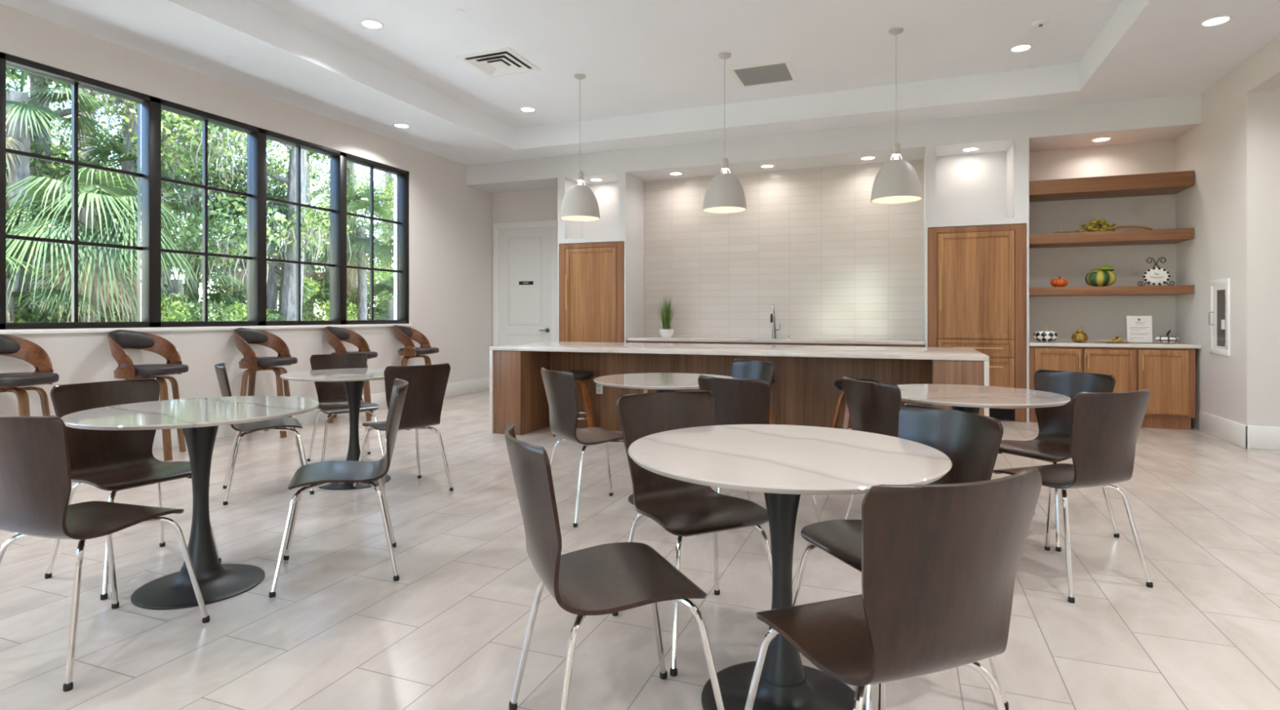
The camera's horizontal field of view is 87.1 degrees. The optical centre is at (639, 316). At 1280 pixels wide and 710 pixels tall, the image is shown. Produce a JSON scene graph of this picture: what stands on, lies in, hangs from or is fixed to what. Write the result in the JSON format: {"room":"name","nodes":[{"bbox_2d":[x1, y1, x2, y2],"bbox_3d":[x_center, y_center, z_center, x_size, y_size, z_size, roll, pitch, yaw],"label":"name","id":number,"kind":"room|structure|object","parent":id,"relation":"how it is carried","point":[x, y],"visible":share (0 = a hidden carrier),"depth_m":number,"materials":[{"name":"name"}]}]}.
{"room":"common room","nodes":[
{"label":"common room","id":0,"kind":"room"},
{"bbox_2d":[0,4,492,416],"bbox_3d":[-4.704,-0.785,4.860,0.260,3.870,13.030,0,0,21],"label":"wall","id":1,"kind":"structure","parent":0,"point":[451,220],"depth_m":7.20,"materials":[{"name":"paint"}]},
{"bbox_2d":[0,51,412,334],"bbox_3d":[-3.869,-0.885,6.835,0.187,2.030,4.375,0,0,21],"label":"window","id":2,"kind":"structure","parent":1,"relation":"in","point":[148,249],"depth_m":6.31,"materials":[{"name":"black"}]},
{"bbox_2d":[151,377,489,450],"bbox_3d":[-4.574,1.050,4.810,0.018,0.200,12.430,0,0,21],"label":"baseboard","id":3,"kind":"structure","parent":1,"relation":"attached to","point":[462,388],"depth_m":7.79,"materials":[{"name":"white paint"}]},
{"bbox_2d":[0,390,1279,709],"bbox_3d":[0.875,1.210,2.680,12.320,0.120,13.030,0,0,21],"label":"floor","id":4,"kind":"structure","parent":0,"point":[338,632],"depth_m":2.70,"materials":[{"name":"tile"}]},
{"bbox_2d":[0,334,58,416],"bbox_3d":[-4.350,0.631,4.638,0.556,1.041,0.506,0,0,-19],"label":"bar stool","id":5,"kind":"object","parent":4,"relation":"on","point":[26,350],"visible":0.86,"depth_m":4.78,"materials":[{"name":"brown wood"}]},
{"bbox_2d":[0,372,58,386],"bbox_3d":[-4.314,0.429,4.626,0.468,0.065,0.410,0,0,7],"label":"seat cushion","id":6,"kind":"object","parent":5,"relation":"on","point":[16,379],"depth_m":4.56,"materials":[{"name":"black leather"}]},
{"bbox_2d":[0,415,209,692],"bbox_3d":[-1.923,0.728,2.342,0.483,0.845,0.550,0,0,16],"label":"dining chair","id":7,"kind":"object","parent":4,"relation":"on","point":[36,483],"visible":1,"depth_m":2.12,"materials":[{"name":"brown wood"}]},
{"bbox_2d":[44,377,221,599],"bbox_3d":[-2.305,0.728,3.062,0.550,0.845,0.483,0,0,28],"label":"dining chair","id":8,"kind":"object","parent":4,"relation":"on","point":[113,461],"visible":0.86,"depth_m":3.10,"materials":[{"name":"brown wood"}]},
{"bbox_2d":[106,329,188,461],"bbox_3d":[-4.005,0.631,5.491,0.556,1.041,0.506,0,0,-18],"label":"bar stool","id":9,"kind":"object","parent":4,"relation":"on","point":[118,340],"visible":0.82,"depth_m":5.45,"materials":[{"name":"brown wood"}]},
{"bbox_2d":[115,364,188,375],"bbox_3d":[-3.970,0.429,5.478,0.468,0.065,0.410,0,0,8],"label":"seat cushion","id":10,"kind":"object","parent":9,"relation":"on","point":[144,369],"depth_m":5.33,"materials":[{"name":"black leather"}]},
{"bbox_2d":[60,395,319,610],"bbox_3d":[-1.875,0.771,2.875,0.916,0.757,0.916,0,0,-19],"label":"round table","id":11,"kind":"object","parent":4,"relation":"on","point":[200,419],"visible":0.96,"depth_m":2.82,"materials":[{"name":"white stone"}]},
{"bbox_2d":[214,362,314,505],"bbox_3d":[-2.468,0.728,4.417,0.550,0.845,0.483,0,0,-32],"label":"dining chair","id":12,"kind":"object","parent":4,"relation":"on","point":[277,424],"visible":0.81,"depth_m":4.35,"materials":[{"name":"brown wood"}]},
{"bbox_2d":[232,328,297,438],"bbox_3d":[-3.618,0.631,6.510,0.556,1.041,0.506,0,0,-16],"label":"bar stool","id":13,"kind":"object","parent":4,"relation":"on","point":[243,336],"visible":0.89,"depth_m":6.45,"materials":[{"name":"brown wood"}]},
{"bbox_2d":[240,356,297,365],"bbox_3d":[-3.583,0.429,6.496,0.468,0.065,0.410,0,0,10],"label":"seat cushion","id":14,"kind":"object","parent":13,"relation":"on","point":[260,361],"depth_m":6.32,"materials":[{"name":"black leather"}]},
{"bbox_2d":[280,368,391,490],"bbox_3d":[-1.993,0.771,4.694,0.916,0.757,0.916,0,0,-28],"label":"round table","id":15,"kind":"object","parent":4,"relation":"on","point":[353,380],"visible":0.56,"depth_m":4.65,"materials":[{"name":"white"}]},
{"bbox_2d":[268,378,408,598],"bbox_3d":[-1.346,0.728,3.068,0.550,0.845,0.483,0,0,-21],"label":"dining chair","id":16,"kind":"object","parent":4,"relation":"on","point":[317,474],"visible":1,"depth_m":3.00,"materials":[{"name":"brown wood"}]},
{"bbox_2d":[306,353,383,462],"bbox_3d":[-2.321,0.728,5.310,0.483,0.845,0.550,0,0,-36],"label":"dining chair","id":17,"kind":"object","parent":4,"relation":"on","point":[331,396],"visible":0.75,"depth_m":5.41,"materials":[{"name":"brown wood"}]},
{"bbox_2d":[324,326,377,423],"bbox_3d":[-3.225,0.631,7.516,0.556,1.041,0.506,0,0,-18],"label":"bar stool","id":18,"kind":"object","parent":4,"relation":"on","point":[335,335],"visible":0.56,"depth_m":7.51,"materials":[{"name":"brown wood"}]},
{"bbox_2d":[330,351,377,358],"bbox_3d":[-3.190,0.429,7.503,0.468,0.065,0.410,0,0,8],"label":"seat cushion","id":19,"kind":"object","parent":18,"relation":"on","point":[370,354],"depth_m":7.41,"materials":[{"name":"black leather"}]},
{"bbox_2d":[351,363,453,491],"bbox_3d":[-1.558,0.728,4.443,0.483,0.845,0.550,0,0,-43],"label":"dining chair","id":20,"kind":"object","parent":4,"relation":"on","point":[427,384],"visible":0.86,"depth_m":4.30,"materials":[{"name":"brown wood"}]},
{"bbox_2d":[392,324,439,365],"bbox_3d":[-2.832,0.631,8.521,0.556,1.041,0.506,0,0,-21],"label":"bar stool","id":21,"kind":"object","parent":4,"relation":"on","point":[404,335],"visible":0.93,"depth_m":8.39,"materials":[{"name":"brown wood"}]},
{"bbox_2d":[399,347,439,354],"bbox_3d":[-2.797,0.429,8.511,0.468,0.065,0.410,0,0,5],"label":"seat cushion","id":22,"kind":"object","parent":21,"relation":"on","point":[403,350],"depth_m":8.32,"materials":[{"name":"black leather"}]},
{"bbox_2d":[551,369,596,436],"bbox_3d":[-0.647,0.846,6.641,0.428,0.614,0.428,0,0,-1],"label":"counter stool","id":23,"kind":"object","parent":4,"relation":"on","point":[580,376],"visible":0.57,"depth_m":6.52,"materials":[{"name":"brown wood"}]},
{"bbox_2d":[560,369,593,378],"bbox_3d":[-0.647,0.567,6.641,0.382,0.055,0.382,0,0,-1],"label":"seat cushion","id":24,"kind":"object","parent":23,"relation":"on","point":[578,374],"depth_m":6.52,"materials":[{"name":"black leather"}]},
{"bbox_2d":[541,367,624,527],"bbox_3d":[-0.290,0.728,3.986,0.550,0.845,0.483,0,0,-32],"label":"dining chair","id":25,"kind":"object","parent":4,"relation":"on","point":[560,388],"visible":0.83,"depth_m":3.82,"materials":[{"name":"brown wood"}]},
{"bbox_2d":[559,241,623,342],"bbox_3d":[-0.567,0.072,9.496,0.977,2.155,0.696,0,0,21],"label":"tall cabinet","id":26,"kind":"object","parent":4,"relation":"on","point":[591,275],"visible":0.52,"depth_m":9.21,"materials":[{"name":"brown wood"}]},
{"bbox_2d":[557,172,643,342],"bbox_3d":[-0.548,-0.395,9.542,1.029,3.090,0.684,0,0,21],"label":"wall pier","id":27,"kind":"object","parent":4,"relation":"on","point":[620,203],"visible":0.62,"depth_m":9.40,"materials":[{"name":"paint"}]},
{"bbox_2d":[504,422,724,709],"bbox_3d":[-0.088,0.728,1.835,0.550,0.845,0.483,0,0,-21],"label":"dining chair","id":28,"kind":"object","parent":4,"relation":"on","point":[606,579],"visible":1,"depth_m":1.73,"materials":[{"name":"brown wood"}]},
{"bbox_2d":[593,373,737,505],"bbox_3d":[0.165,0.771,4.230,0.916,0.757,0.916,0,0,-19],"label":"round table","id":29,"kind":"object","parent":4,"relation":"on","point":[660,382],"visible":0.23,"depth_m":4.12,"materials":[{"name":"white stone"}]},
{"bbox_2d":[612,390,772,676],"bbox_3d":[0.203,0.728,2.494,0.483,0.845,0.550,0,0,-25],"label":"dining chair","id":30,"kind":"object","parent":4,"relation":"on","point":[683,508],"visible":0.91,"depth_m":2.60,"materials":[{"name":"brown wood"}]},
{"bbox_2d":[489,342,989,435],"bbox_3d":[0.820,0.724,6.481,4.390,0.853,1.410,0,0,21],"label":"kitchen island","id":31,"kind":"object","parent":4,"relation":"on","point":[804,393],"visible":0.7,"depth_m":6.35,"materials":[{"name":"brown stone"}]},
{"bbox_2d":[489,342,989,360],"bbox_3d":[0.820,0.315,6.481,4.390,0.035,1.410,0,0,21],"label":"island countertop","id":32,"kind":"structure","parent":31,"relation":"on","point":[811,351],"depth_m":6.01,"materials":[{"name":"white stone"}]},
{"bbox_2d":[716,359,775,493],"bbox_3d":[0.592,0.728,4.523,0.550,0.845,0.483,0,0,-31],"label":"dining chair","id":33,"kind":"object","parent":4,"relation":"on","point":[741,369],"visible":0.17,"depth_m":4.67,"materials":[{"name":"brown wood"}]},
{"bbox_2d":[697,374,820,552],"bbox_3d":[0.617,0.728,3.550,0.483,0.845,0.550,0,0,43],"label":"dining chair","id":34,"kind":"object","parent":4,"relation":"on","point":[736,401],"visible":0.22,"depth_m":3.33,"materials":[{"name":"brown wood"}]},
{"bbox_2d":[627,341,924,347],"bbox_3d":[1.655,0.741,8.672,3.701,0.818,0.652,0,0,21],"label":"base cabinet","id":35,"kind":"object","parent":4,"relation":"on","point":[657,342],"visible":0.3,"depth_m":8.36,"materials":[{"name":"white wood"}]},
{"bbox_2d":[626,337,924,345],"bbox_3d":[1.661,0.309,8.687,3.701,0.038,0.640,0,0,21],"label":"countertop","id":36,"kind":"structure","parent":35,"relation":"on","point":[909,342],"depth_m":8.37,"materials":[{"name":"white stone"}]},
{"bbox_2d":[650,297,679,337],"bbox_3d":[0.351,-0.005,9.283,0.466,0.590,0.470,0,0,-32],"label":"potted grass","id":37,"kind":"object","parent":36,"relation":"on","point":[666,332],"depth_m":9.21,"materials":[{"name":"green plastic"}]},
{"bbox_2d":[627,424,952,709],"bbox_3d":[0.422,0.771,1.997,0.916,0.757,0.916,0,0,-19],"label":"round table","id":38,"kind":"object","parent":4,"relation":"on","point":[783,463],"visible":0.89,"depth_m":1.95,"materials":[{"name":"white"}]},
{"bbox_2d":[831,378,880,430],"bbox_3d":[1.834,0.846,5.671,0.428,0.614,0.428,0,0,-1],"label":"counter stool","id":39,"kind":"object","parent":4,"relation":"on","point":[837,384],"visible":0.12,"depth_m":5.69,"materials":[{"name":"brown wood"}]},
{"bbox_2d":[834,378,880,388],"bbox_3d":[1.834,0.567,5.671,0.382,0.055,0.382,0,0,-1],"label":"seat cushion","id":40,"kind":"object","parent":39,"relation":"on","point":[837,384],"depth_m":5.64,"materials":[{"name":"black leather"}]},
{"bbox_2d":[841,377,902,519],"bbox_3d":[1.313,0.728,3.305,0.550,0.845,0.483,0,0,-18],"label":"dining chair","id":41,"kind":"object","parent":4,"relation":"on","point":[873,407],"visible":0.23,"depth_m":3.17,"materials":[{"name":"brown wood"}]},
{"bbox_2d":[744,468,1041,709],"bbox_3d":[0.533,0.728,1.500,0.483,0.845,0.550,0,0,-20],"label":"dining chair","id":42,"kind":"object","parent":4,"relation":"on","point":[940,563],"visible":1,"depth_m":1.28,"materials":[{"name":"brown wood"}]},
{"bbox_2d":[792,403,1008,709],"bbox_3d":[0.789,0.728,2.119,0.550,0.845,0.483,0,0,-19],"label":"dining chair","id":43,"kind":"object","parent":4,"relation":"on","point":[971,442],"visible":0.39,"depth_m":2.16,"materials":[{"name":"brown wood"}]},
{"bbox_2d":[927,223,1026,422],"bbox_3d":[3.849,0.072,7.770,0.983,2.155,0.696,0,0,21],"label":"tall cabinet","id":44,"kind":"object","parent":4,"relation":"on","point":[976,275],"visible":0.7,"depth_m":7.46,"materials":[{"name":"brown wood"}]},
{"bbox_2d":[924,137,1029,422],"bbox_3d":[3.868,-0.395,7.816,1.035,3.090,0.684,0,0,21],"label":"wall pier","id":45,"kind":"object","parent":4,"relation":"on","point":[993,188],"visible":0.73,"depth_m":7.91,"materials":[{"name":"paint"}]},
{"bbox_2d":[897,383,1071,414],"bbox_3d":[1.674,0.771,3.462,0.916,0.757,0.916,0,0,23],"label":"round table","id":46,"kind":"object","parent":4,"relation":"on","point":[961,397],"visible":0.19,"depth_m":3.28,"materials":[{"name":"white stone"}]},
{"bbox_2d":[996,369,1119,551],"bbox_3d":[2.188,0.728,3.617,0.550,0.845,0.483,0,0,-26],"label":"dining chair","id":47,"kind":"object","parent":4,"relation":"on","point":[1052,443],"visible":0.69,"depth_m":3.72,"materials":[{"name":"brown wood"}]},
{"bbox_2d":[992,389,1153,603],"bbox_3d":[1.879,0.728,2.988,0.483,0.845,0.550,0,0,-20],"label":"dining chair","id":48,"kind":"object","parent":4,"relation":"on","point":[1105,427],"visible":0.91,"depth_m":2.77,"materials":[{"name":"brown wood"}]},
{"bbox_2d":[1029,346,1195,430],"bbox_3d":[5.015,0.739,7.306,1.466,0.822,0.672,0,0,21],"label":"base cabinet","id":49,"kind":"object","parent":4,"relation":"on","point":[1168,375],"visible":0.61,"depth_m":6.93,"materials":[{"name":"brown wood"}]},
{"bbox_2d":[1029,341,1201,348],"bbox_3d":[5.051,0.303,7.341,1.507,0.037,0.700,0,0,21],"label":"countertop","id":50,"kind":"structure","parent":49,"relation":"on","point":[1055,344],"depth_m":7.04,"materials":[{"name":"white stone"}]},
{"bbox_2d":[1033,326,1057,342],"bbox_3d":[4.482,0.198,7.439,0.240,0.175,0.232,0,0,21],"label":"pumpkin","id":51,"kind":"object","parent":50,"relation":"on","point":[1045,335],"visible":1,"depth_m":7.36,"materials":[{"name":"ceramic"}]},
{"bbox_2d":[1125,315,1154,343],"bbox_3d":[5.320,0.137,7.171,0.236,0.297,0.090,0,0,21],"label":"notice sheet","id":52,"kind":"object","parent":50,"relation":"on","point":[1139,327],"visible":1,"depth_m":7.17,"materials":[{"name":"white paper"}]},
{"bbox_2d":[1155,329,1178,343],"bbox_3d":[5.511,0.213,7.037,0.190,0.143,0.190,0,0,44],"label":"pumpkin","id":53,"kind":"object","parent":50,"relation":"on","point":[1166,339],"visible":0.96,"depth_m":6.98,"materials":[{"name":"ceramic"}]},
{"bbox_2d":[0,0,1279,164],"bbox_3d":[-0.595,-2.455,2.914,8.810,0.430,11.796,0,0,21],"label":"ceiling","id":54,"kind":"structure","parent":0,"point":[1147,49],"depth_m":6.59,"materials":[{"name":"paint"}]},
{"bbox_2d":[1199,14,1233,26],"bbox_3d":[4.361,-2.239,5.096,0.196,0.011,0.196,0,0,21],"label":"recessed light","id":55,"kind":"object","parent":54,"relation":"in","point":[1214,20],"visible":1,"depth_m":5.09,"materials":[{"name":"white plastic"}]},
{"bbox_2d":[249,0,1122,128],"bbox_3d":[-0.369,-2.595,3.478,6.518,0.150,9.450,0,0,21],"label":"ceiling","id":56,"kind":"structure","parent":0,"point":[635,57],"depth_m":6.12,"materials":[{"name":"paint"}]},
{"bbox_2d":[360,18,384,29],"bbox_3d":[-2.308,-2.518,5.798,0.196,0.011,0.196,0,0,21],"label":"recessed light","id":57,"kind":"object","parent":56,"relation":"in","point":[371,23],"visible":1,"depth_m":5.79,"materials":[{"name":"white plastic"}]},
{"bbox_2d":[455,47,540,77],"bbox_3d":[-1.402,-2.508,6.689,0.600,0.024,0.600,0,0,21],"label":"ceiling vent","id":58,"kind":"object","parent":56,"relation":"in","point":[503,61],"visible":1,"depth_m":6.65,"materials":[{"name":"white plastic"}]},
{"bbox_2d":[560,73,599,221],"bbox_3d":[-0.628,-1.772,7.047,0.423,1.495,0.423,0,0,10],"label":"pendant light","id":59,"kind":"object","parent":56,"relation":"hanging from","point":[580,203],"visible":1,"depth_m":6.92,"materials":[{"name":"white metal"}]},
{"bbox_2d":[702,52,746,213],"bbox_3d":[0.815,-1.772,6.483,0.423,1.495,0.423,0,0,-42],"label":"pendant light","id":60,"kind":"object","parent":56,"relation":"hanging from","point":[724,193],"visible":1,"depth_m":6.36,"materials":[{"name":"grey metal"}]},
{"bbox_2d":[727,59,798,88],"bbox_3d":[1.289,-2.515,7.001,0.620,0.010,0.620,0,0,21],"label":"ceiling vent","id":61,"kind":"object","parent":56,"relation":"in","point":[782,71],"visible":1,"depth_m":6.97,"materials":[{"name":"white plastic"}]},
{"bbox_2d":[871,26,922,204],"bbox_3d":[2.252,-1.772,5.921,0.423,1.495,0.423,0,0,-5],"label":"pendant light","id":62,"kind":"object","parent":56,"relation":"hanging from","point":[896,182],"visible":1,"depth_m":5.80,"materials":[{"name":"grey metal"}]},
{"bbox_2d":[466,93,1201,193],"bbox_3d":[1.658,-2.305,8.680,8.810,0.730,0.684,0,0,21],"label":"soffit","id":63,"kind":"structure","parent":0,"point":[1169,117],"depth_m":7.97,"materials":[{"name":"paint"}]},
{"bbox_2d":[492,140,1175,346],"bbox_3d":[1.788,-0.785,9.097,9.270,3.870,0.212,0,0,21],"label":"wall","id":64,"kind":"structure","parent":0,"point":[812,244],"depth_m":8.68,"materials":[{"name":"tile"}]},
{"bbox_2d":[493,219,557,346],"bbox_3d":[-1.783,-0.155,10.356,1.140,2.610,0.067,0,0,21],"label":"door","id":65,"kind":"structure","parent":64,"relation":"in","point":[523,314],"depth_m":10.37,"materials":[{"name":"white paint"}]},
{"bbox_2d":[1029,170,1193,202],"bbox_3d":[5.079,-1.421,7.425,1.499,0.155,0.528,0,0,21],"label":"floating shelf","id":66,"kind":"object","parent":64,"relation":"attached to","point":[1162,183],"visible":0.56,"depth_m":7.23,"materials":[{"name":"brown wood"}]},
{"bbox_2d":[1029,227,1193,248],"bbox_3d":[5.079,-0.855,7.425,1.499,0.110,0.528,0,0,21],"label":"floating shelf","id":67,"kind":"object","parent":64,"relation":"attached to","point":[1166,236],"visible":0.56,"depth_m":7.23,"materials":[{"name":"brown wood"}]},
{"bbox_2d":[1052,218,1152,233],"bbox_3d":[4.975,-0.980,7.258,0.912,0.156,0.125,0,0,22],"label":"branch","id":68,"kind":"object","parent":67,"relation":"on","point":[1103,224],"visible":1,"depth_m":7.24,"materials":[{"name":"brown"}]},
{"bbox_2d":[1029,284,1193,296],"bbox_3d":[5.079,-0.278,7.425,1.499,0.088,0.528,0,0,21],"label":"floating shelf","id":69,"kind":"object","parent":64,"relation":"attached to","point":[1185,289],"visible":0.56,"depth_m":7.18,"materials":[{"name":"brown wood"}]},
{"bbox_2d":[1084,266,1115,286],"bbox_3d":[5.021,-0.438,7.341,0.290,0.231,0.267,0,0,-9],"label":"ornament","id":70,"kind":"object","parent":69,"relation":"on","point":[1104,276],"visible":0.95,"depth_m":7.27,"materials":[{"name":"green ceramic"}]},
{"bbox_2d":[1137,257,1174,285],"bbox_3d":[5.471,-0.474,7.145,0.323,0.303,0.091,0,0,21],"label":"sign","id":71,"kind":"object","parent":69,"relation":"on","point":[1154,276],"visible":0.99,"depth_m":7.11,"materials":[{"name":"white metal"}]},
{"bbox_2d":[1175,35,1279,430],"bbox_3d":[3.716,-0.785,1.570,0.200,3.870,12.430,0,0,21],"label":"wall","id":72,"kind":"structure","parent":0,"point":[1229,206],"depth_m":6.08,"materials":[{"name":"paint"}]},
{"bbox_2d":[1208,278,1230,355],"bbox_3d":[5.450,0.005,6.358,0.054,0.710,0.400,0,0,21],"label":"fire extinguisher cabinet","id":73,"kind":"object","parent":72,"relation":"attached to","point":[1219,315],"visible":1,"depth_m":6.33,"materials":[{"name":"white metal"}]},
{"bbox_2d":[1199,411,1247,448],"bbox_3d":[5.450,1.050,6.306,0.018,0.200,0.979,0,0,21],"label":"baseboard","id":74,"kind":"structure","parent":72,"relation":"attached to","point":[1232,432],"depth_m":6.24,"materials":[{"name":"white paint"}]},
{"bbox_2d":[1275,89,1279,426],"bbox_3d":[6.911,-0.400,5.336,3.010,3.100,0.200,0,0,21],"label":"wall","id":75,"kind":"structure","parent":0,"point":[1277,91],"depth_m":5.79,"materials":[{"name":"paint"}]},
{"bbox_2d":[1244,425,1279,450],"bbox_3d":[6.770,1.050,5.274,3.228,0.200,0.018,0,0,21],"label":"baseboard","id":76,"kind":"structure","parent":75,"relation":"attached to","point":[1259,437],"depth_m":5.81,"materials":[{"name":"white paint"}]},
{"label":"outside","id":77,"kind":"structure","parent":0,"visible":0},
{"bbox_3d":[-25.413,1.450,26.034,53.710,0.100,90.000,0,0,21],"label":"ground","id":78,"kind":"structure","parent":77,"visible":0},
{"bbox_2d":[5,211,110,322],"bbox_3d":[-8.404,0.028,8.810,2.686,2.767,2.916,0,0,21],"label":"palm","id":79,"kind":"object","parent":78,"relation":"on","point":[10,316],"visible":0.22,"depth_m":8.77,"materials":[{"name":"green plant"}]},
{"bbox_2d":[5,66,133,322],"bbox_3d":[-9.121,-1.415,9.744,2.772,5.640,2.824,0,0,15],"label":"palm","id":80,"kind":"object","parent":78,"relation":"on","point":[19,113],"visible":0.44,"depth_m":9.71,"materials":[{"name":"green plant"}]},
{"bbox_2d":[38,303,129,322],"bbox_3d":[-8.030,0.590,9.599,2.424,1.679,3.656,0,0,-36],"label":"shrub","id":81,"kind":"object","parent":78,"relation":"on","point":[63,318],"visible":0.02,"depth_m":9.50,"materials":[{"name":"green plant"}]},
{"bbox_2d":[10,295,189,322],"bbox_3d":[-8.729,0.576,9.402,3.472,1.879,3.603,0,0,21],"label":"shrub","id":82,"kind":"object","parent":78,"relation":"on","point":[175,312],"visible":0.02,"depth_m":9.90,"materials":[{"name":"green plant"}]},
{"bbox_2d":[5,165,200,322],"bbox_3d":[-7.741,-0.332,9.408,2.904,3.479,2.862,0,0,21],"label":"palm","id":83,"kind":"object","parent":78,"relation":"on","point":[104,277],"visible":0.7,"depth_m":8.93,"materials":[{"name":"green plant"}]},
{"bbox_2d":[5,67,221,289],"bbox_3d":[-10.882,-3.592,13.036,6.755,10.007,9.242,0,0,-29],"label":"oak tree","id":84,"kind":"object","parent":78,"relation":"on","point":[88,91],"visible":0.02,"depth_m":13.20,"materials":[{"name":"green plant"}]},
{"bbox_2d":[5,73,227,318],"bbox_3d":[-10.003,-2.811,11.138,7.051,8.436,5.792,0,0,34],"label":"oak tree","id":85,"kind":"object","parent":78,"relation":"on","point":[112,100],"visible":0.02,"depth_m":11.19,"materials":[{"name":"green plant"}]},
{"bbox_2d":[5,71,240,272],"bbox_3d":[-13.934,-3.678,16.341,8.329,10.178,8.226,0,0,-11],"label":"oak tree","id":86,"kind":"object","parent":78,"relation":"on","point":[11,79],"visible":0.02,"depth_m":16.68,"materials":[{"name":"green plant"}]},
{"bbox_2d":[40,129,213,319],"bbox_3d":[-8.907,-0.936,11.791,2.536,4.684,2.632,0,0,21],"label":"palm","id":87,"kind":"object","parent":78,"relation":"on","point":[163,171],"visible":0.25,"depth_m":11.57,"materials":[{"name":"green plant"}]},
{"bbox_2d":[13,284,240,322],"bbox_3d":[-8.735,0.577,10.846,3.377,2.172,3.140,0,0,32],"label":"shrub","id":88,"kind":"object","parent":78,"relation":"on","point":[199,310],"visible":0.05,"depth_m":10.76,"materials":[{"name":"green plant"}]},
{"bbox_2d":[5,67,292,321],"bbox_3d":[-8.779,-2.744,11.613,5.939,8.310,4.495,0,0,-10],"label":"oak tree","id":89,"kind":"object","parent":78,"relation":"on","point":[225,137],"visible":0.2,"depth_m":10.90,"materials":[{"name":"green plant"}]},
{"bbox_2d":[34,301,266,321],"bbox_3d":[-8.835,0.654,12.142,3.067,1.960,3.173,0,0,21],"label":"shrub","id":90,"kind":"object","parent":78,"relation":"on","point":[243,313],"visible":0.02,"depth_m":12.70,"materials":[{"name":"green plant"}]},
{"bbox_2d":[5,113,306,293],"bbox_3d":[-9.226,-3.453,13.561,4.169,9.719,6.665,0,0,1],"label":"oak tree","id":91,"kind":"object","parent":78,"relation":"on","point":[167,193],"visible":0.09,"depth_m":14.34,"materials":[{"name":"green plant"}]},
{"bbox_2d":[106,238,246,321],"bbox_3d":[-8.887,-0.060,12.931,2.733,2.940,2.789,0,0,21],"label":"palm","id":92,"kind":"object","parent":78,"relation":"on","point":[224,297],"visible":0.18,"depth_m":12.95,"materials":[{"name":"green plant"}]},
{"bbox_2d":[80,88,315,302],"bbox_3d":[-10.683,-3.173,15.936,5.462,9.162,4.822,0,0,21],"label":"oak tree","id":93,"kind":"object","parent":78,"relation":"on","point":[115,118],"visible":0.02,"depth_m":16.13,"materials":[{"name":"green plant"}]},
{"bbox_2d":[172,187,314,307],"bbox_3d":[-9.117,-0.754,15.326,3.179,4.321,2.903,0,0,-21],"label":"palm","id":94,"kind":"object","parent":78,"relation":"on","point":[242,272],"visible":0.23,"depth_m":14.88,"materials":[{"name":"green plant"}]},
{"bbox_2d":[200,281,312,320],"bbox_3d":[-9.385,0.272,15.082,3.643,2.326,2.616,0,0,-14],"label":"shrub","id":95,"kind":"object","parent":78,"relation":"on","point":[307,292],"visible":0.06,"depth_m":14.68,"materials":[{"name":"green plant"}]},
{"bbox_2d":[170,128,351,320],"bbox_3d":[-7.680,-3.323,15.288,5.627,9.477,4.737,0,0,-39],"label":"oak tree","id":96,"kind":"object","parent":78,"relation":"on","point":[287,295],"visible":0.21,"depth_m":15.09,"materials":[{"name":"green plant"}]},
{"bbox_2d":[208,185,326,320],"bbox_3d":[-8.487,-0.784,15.434,2.599,4.380,2.267,0,0,-26],"label":"palm","id":97,"kind":"object","parent":78,"relation":"on","point":[272,294],"visible":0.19,"depth_m":15.29,"materials":[{"name":"green plant"}]},
{"bbox_2d":[208,276,358,320],"bbox_3d":[-9.396,0.201,16.865,3.317,2.432,3.370,0,0,21],"label":"shrub","id":98,"kind":"object","parent":78,"relation":"on","point":[317,289],"visible":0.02,"depth_m":17.33,"materials":[{"name":"green plant"}]},
{"bbox_2d":[175,142,393,319],"bbox_3d":[-9.812,-2.987,20.590,5.400,8.782,7.470,0,0,-3],"label":"oak tree","id":99,"kind":"object","parent":78,"relation":"on","point":[309,196],"visible":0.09,"depth_m":21.20,"materials":[{"name":"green plant"}]},
{"bbox_2d":[276,209,385,320],"bbox_3d":[-8.777,-0.803,18.960,3.100,4.419,3.049,0,0,21],"label":"palm","id":100,"kind":"object","parent":78,"relation":"on","point":[323,274],"visible":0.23,"depth_m":18.74,"materials":[{"name":"green plant"}]},
{"bbox_2d":[271,147,393,319],"bbox_3d":[-9.287,-2.991,22.408,6.890,8.798,6.121,0,0,43],"label":"oak tree","id":101,"kind":"object","parent":78,"relation":"on","point":[317,157],"visible":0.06,"depth_m":22.23,"materials":[{"name":"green plant"}]},
{"bbox_2d":[278,276,390,320],"bbox_3d":[-8.894,0.148,19.581,2.413,2.619,3.089,0,0,33],"label":"shrub","id":102,"kind":"object","parent":78,"relation":"on","point":[313,299],"visible":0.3,"depth_m":18.88,"materials":[{"name":"green plant"}]},
{"bbox_2d":[304,183,393,319],"bbox_3d":[-7.879,-1.186,19.412,3.823,5.183,3.399,0,0,-23],"label":"palm","id":103,"kind":"object","parent":78,"relation":"on","point":[362,202],"visible":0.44,"depth_m":19.20,"materials":[{"name":"green plant"}]},
{"bbox_2d":[354,276,393,319],"bbox_3d":[-7.855,0.039,21.110,2.344,2.744,2.594,0,0,21],"label":"palm","id":104,"kind":"object","parent":78,"relation":"on","point":[388,286],"visible":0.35,"depth_m":20.76,"materials":[{"name":"green plant"}]},
{"bbox_2d":[365,172,393,299],"bbox_3d":[-10.248,-3.475,28.842,6.319,9.767,5.460,0,0,-34],"label":"oak tree","id":105,"kind":"object","parent":78,"relation":"on","point":[389,177],"visible":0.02,"depth_m":28.77,"materials":[{"name":"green plant"}]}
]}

